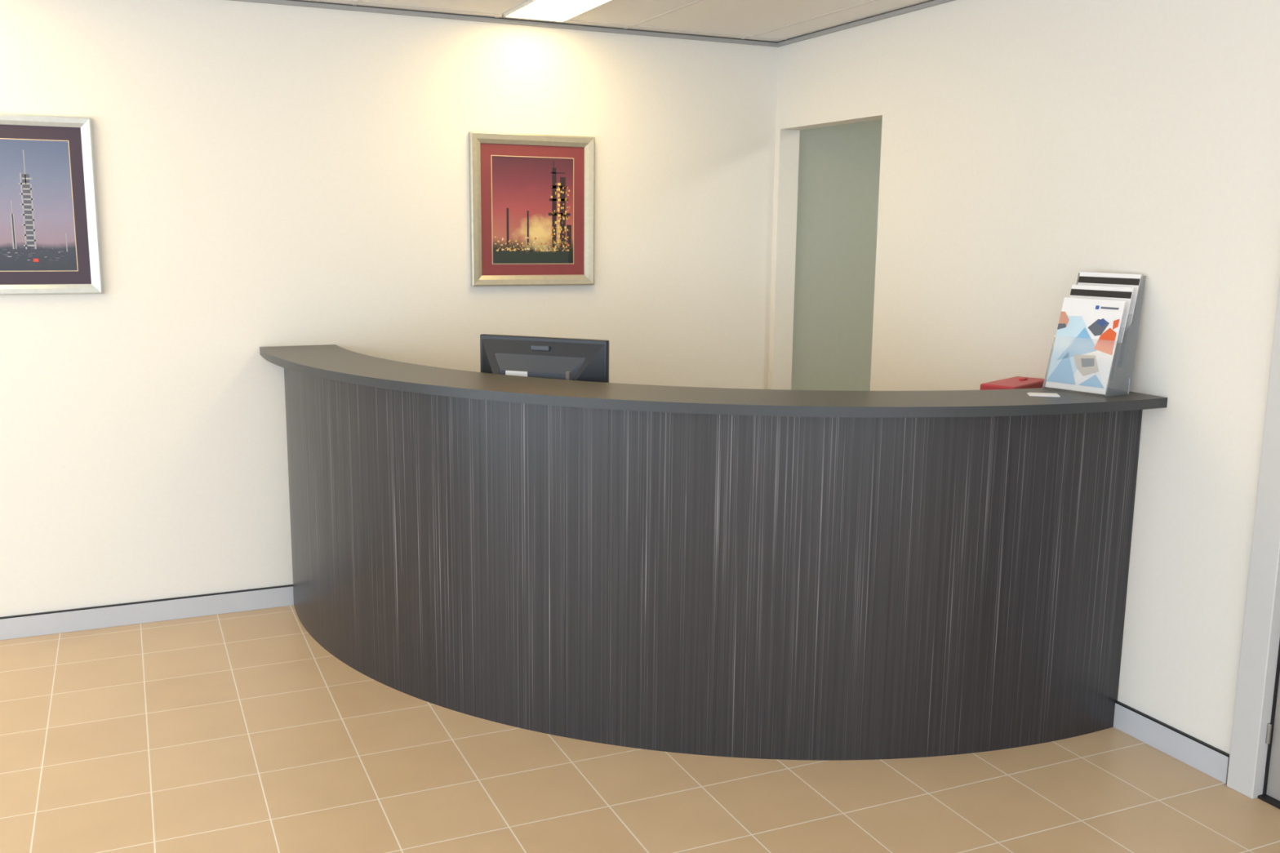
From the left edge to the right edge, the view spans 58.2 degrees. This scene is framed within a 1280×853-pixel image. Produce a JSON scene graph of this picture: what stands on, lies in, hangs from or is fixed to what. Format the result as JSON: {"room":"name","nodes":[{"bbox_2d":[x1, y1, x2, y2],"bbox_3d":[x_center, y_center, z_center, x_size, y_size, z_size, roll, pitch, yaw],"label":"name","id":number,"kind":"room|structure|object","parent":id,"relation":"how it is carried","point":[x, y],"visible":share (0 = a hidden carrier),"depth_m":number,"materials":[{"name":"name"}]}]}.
{"room":"lobby","nodes":[
{"label":"lobby","id":0,"kind":"room"},
{"bbox_2d":[0,0,882,617],"bbox_3d":[-1.683,-0.459,4.723,7.960,2.500,0.110,-4,11,-24],"label":"wall","id":1,"kind":"structure","parent":0,"point":[267,175],"depth_m":4.77,"materials":[{"name":"beige paint"}]},
{"bbox_2d":[0,113,102,295],"bbox_3d":[-2.339,-0.823,4.281,0.575,0.662,0.030,-4,11,-24],"label":"picture","id":2,"kind":"object","parent":1,"relation":"attached to","point":[50,238],"visible":1,"depth_m":4.33,"materials":[{"name":"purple paper"}]},
{"bbox_2d":[0,138,77,271],"bbox_3d":[-2.340,-0.824,4.283,0.407,0.482,0.001,-4,11,-24],"label":"print","id":3,"kind":"object","parent":2,"relation":"attached to","point":[38,180],"depth_m":4.32},
{"bbox_2d":[231,0,778,47],"bbox_3d":[-2.256,-1.627,4.185,6.400,0.016,0.016,-4,11,-24],"label":"ceiling trim","id":4,"kind":"object","parent":1,"relation":"attached to","point":[289,2],"visible":1,"depth_m":4.92,"materials":[{"name":"white metal"}]},
{"bbox_2d":[468,131,595,286],"bbox_3d":[-0.473,-0.959,5.109,0.575,0.660,0.030,-4,11,-24],"label":"picture","id":5,"kind":"object","parent":1,"relation":"attached to","point":[531,196],"visible":1,"depth_m":5.11},
{"bbox_2d":[491,155,573,263],"bbox_3d":[-0.474,-0.960,5.111,0.379,0.464,0.001,-4,11,-24],"label":"print","id":6,"kind":"object","parent":5,"relation":"attached to","point":[532,196],"depth_m":5.11},
{"bbox_2d":[304,0,929,41],"bbox_3d":[-0.022,-1.104,1.075,8.110,0.050,7.820,-4,11,-24],"label":"ceiling","id":7,"kind":"structure","parent":0,"point":[739,17],"depth_m":4.75,"materials":[{"name":"white tile"}]},
{"bbox_2d":[289,0,777,42],"bbox_3d":[-2.257,-1.638,4.186,6.400,0.006,0.010,-4,11,-24],"label":"gap","id":8,"kind":"object","parent":7,"relation":"attached to","point":[290,0],"visible":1,"depth_m":4.96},
{"bbox_2d":[502,0,613,22],"bbox_3d":[-0.206,-1.640,4.347,0.276,0.012,1.200,-4,11,-24],"label":"ceiling light","id":9,"kind":"object","parent":7,"relation":"in","point":[560,11],"depth_m":4.67,"materials":[{"name":"white plastic"}]},
{"bbox_2d":[337,0,878,39],"bbox_3d":[-0.704,-1.032,0.770,6.389,0.002,7.589,-4,11,-24],"label":"grid","id":10,"kind":"object","parent":7,"relation":"attached to","point":[357,2],"depth_m":4.82,"materials":[{"name":"white metal"}]},
{"bbox_2d":[777,0,933,42],"bbox_3d":[2.215,-1.223,2.068,0.010,0.006,7.590,-4,11,-24],"label":"gap","id":11,"kind":"object","parent":7,"relation":"attached to","point":[930,0],"visible":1,"depth_m":4.86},
{"bbox_2d":[0,605,1279,852],"bbox_3d":[-0.049,1.409,1.509,8.110,0.050,7.820,-4,11,-24],"label":"floor","id":12,"kind":"structure","parent":0,"point":[234,732],"depth_m":3.41,"materials":[{"name":"beige tile"}]},
{"bbox_2d":[0,586,293,639],"bbox_3d":[-3.347,0.850,4.129,4.066,0.086,0.012,-4,11,-24],"label":"baseboard","id":13,"kind":"structure","parent":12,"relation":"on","point":[155,611],"depth_m":4.71,"materials":[{"name":"white paint"}]},
{"bbox_2d":[0,584,293,619],"bbox_3d":[-3.347,0.806,4.122,4.066,0.005,0.012,-4,11,-24],"label":"black capping","id":14,"kind":"object","parent":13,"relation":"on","point":[288,585],"visible":1,"depth_m":4.70,"materials":[{"name":"black plastic"}]},
{"bbox_2d":[259,344,1167,760],"bbox_3d":[-0.003,0.356,4.166,3.420,1.120,1.349,4,10,20],"label":"reception desk","id":15,"kind":"object","parent":12,"relation":"on","point":[742,573],"visible":1,"depth_m":3.57,"materials":[{"name":"laminate"}]},
{"bbox_2d":[480,333,608,382],"bbox_3d":[-0.353,-0.048,4.007,0.490,0.522,0.190,4,11,21],"label":"computer monitor","id":16,"kind":"object","parent":15,"relation":"on","point":[538,357],"visible":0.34,"depth_m":3.97,"materials":[{"name":"black plastic"}]},
{"bbox_2d":[259,344,1167,417],"bbox_3d":[-0.064,-0.151,3.900,3.420,0.031,0.972,4,10,20],"label":"countertop","id":17,"kind":"structure","parent":15,"relation":"on","point":[330,362],"depth_m":3.53,"materials":[{"name":"grey laminate"}]},
{"bbox_2d":[980,376,1048,390],"bbox_3d":[1.278,0.039,3.955,0.120,0.404,0.290,9,13,41],"label":"box","id":18,"kind":"object","parent":15,"relation":"on","point":[1017,382],"visible":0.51,"depth_m":3.88,"materials":[{"name":"plastic"}]},
{"bbox_2d":[1026,392,1059,396],"bbox_3d":[1.256,-0.099,3.580,0.090,0.004,0.058,2,10,11],"label":"business card","id":19,"kind":"object","parent":15,"relation":"on","point":[1039,394],"visible":1,"depth_m":3.57,"materials":[{"name":"white paper"}]},
{"bbox_2d":[1044,271,1142,394],"bbox_3d":[1.443,-0.299,3.659,0.176,0.375,0.225,-7,12,-37],"label":"brochure holder","id":20,"kind":"object","parent":15,"relation":"on","point":[1095,322],"visible":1,"depth_m":3.63,"materials":[{"name":"clear acrylic"},{"name":"white paper"}]},
{"bbox_2d":[1073,354,1098,376],"bbox_3d":[1.404,-0.193,3.623,0.017,0.068,0.100,-7,12,-37],"label":"photo","id":21,"kind":"object","parent":20,"relation":"attached to","point":[1084,365],"depth_m":3.62,"materials":[{"name":"beige paper"}]},
{"bbox_2d":[1080,358,1094,367],"bbox_3d":[1.409,-0.201,3.619,0.007,0.031,0.050,-7,13,-38],"label":"photo","id":22,"kind":"object","parent":20,"relation":"attached to","point":[1085,362],"depth_m":3.62,"materials":[{"name":"grey paper"}]},
{"bbox_2d":[1113,702,1228,784],"bbox_3d":[1.668,0.992,3.625,0.012,0.086,0.434,-4,11,-24],"label":"baseboard","id":23,"kind":"structure","parent":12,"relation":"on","point":[1191,753],"depth_m":3.61,"materials":[{"name":"white paint"}]},
{"bbox_2d":[1115,701,1229,757],"bbox_3d":[1.668,0.948,3.617,0.012,0.005,0.434,-4,11,-24],"label":"black capping","id":24,"kind":"object","parent":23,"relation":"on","point":[1124,705],"visible":1,"depth_m":3.60,"materials":[{"name":"black plastic"}]},
{"bbox_2d":[1257,794,1279,809],"bbox_3d":[2.011,1.148,2.976,0.070,0.008,0.870,-4,11,-24],"label":"threshold","id":25,"kind":"object","parent":12,"relation":"on","point":[1273,802],"visible":0.6,"depth_m":3.33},
{"bbox_2d":[768,0,1279,754],"bbox_3d":[2.254,0.001,2.309,0.110,2.500,7.600,-4,11,-24],"label":"wall","id":26,"kind":"structure","parent":0,"point":[1028,147],"depth_m":3.71,"materials":[{"name":"beige paint"}]},
{"bbox_2d":[777,0,955,46],"bbox_3d":[2.213,-1.212,2.066,0.016,0.016,7.584,-4,11,-24],"label":"ceiling trim","id":27,"kind":"object","parent":26,"relation":"attached to","point":[935,2],"visible":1,"depth_m":4.82,"materials":[{"name":"white metal"}]},
{"bbox_2d":[1226,755,1229,785],"bbox_3d":[1.758,1.025,3.426,0.013,0.091,0.007,-4,11,-24],"label":"baseboard","id":28,"kind":"structure","parent":26,"relation":"attached to","point":[1228,756],"depth_m":3.43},
{"bbox_2d":[1226,279,1279,799],"bbox_3d":[2.009,0.099,2.787,0.082,2.140,1.048,-4,11,-24],"label":"frame","id":29,"kind":"object","parent":26,"relation":"attached to","point":[1260,638],"visible":0.86,"depth_m":3.29,"materials":[{"name":"white paint"}]},
{"bbox_2d":[1266,674,1279,800],"bbox_3d":[2.033,0.132,2.806,0.038,2.052,0.870,-4,11,-24],"label":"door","id":30,"kind":"structure","parent":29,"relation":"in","point":[1273,779],"depth_m":3.32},
{"bbox_2d":[1265,723,1271,744],"bbox_3d":[1.816,0.887,3.321,0.012,0.060,0.012,-4,11,-24],"label":"pin","id":31,"kind":"object","parent":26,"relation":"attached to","point":[1268,725],"visible":1,"depth_m":3.32,"materials":[{"name":"metal"}]},
{"bbox_2d":[1262,640,1279,795],"bbox_3d":[1.836,0.069,3.185,0.010,2.060,0.006,-4,11,-24],"label":"seal","id":32,"kind":"object","parent":26,"relation":"attached to","point":[1277,670],"visible":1,"depth_m":3.32,"materials":[{"name":"black rubber"}]}
]}

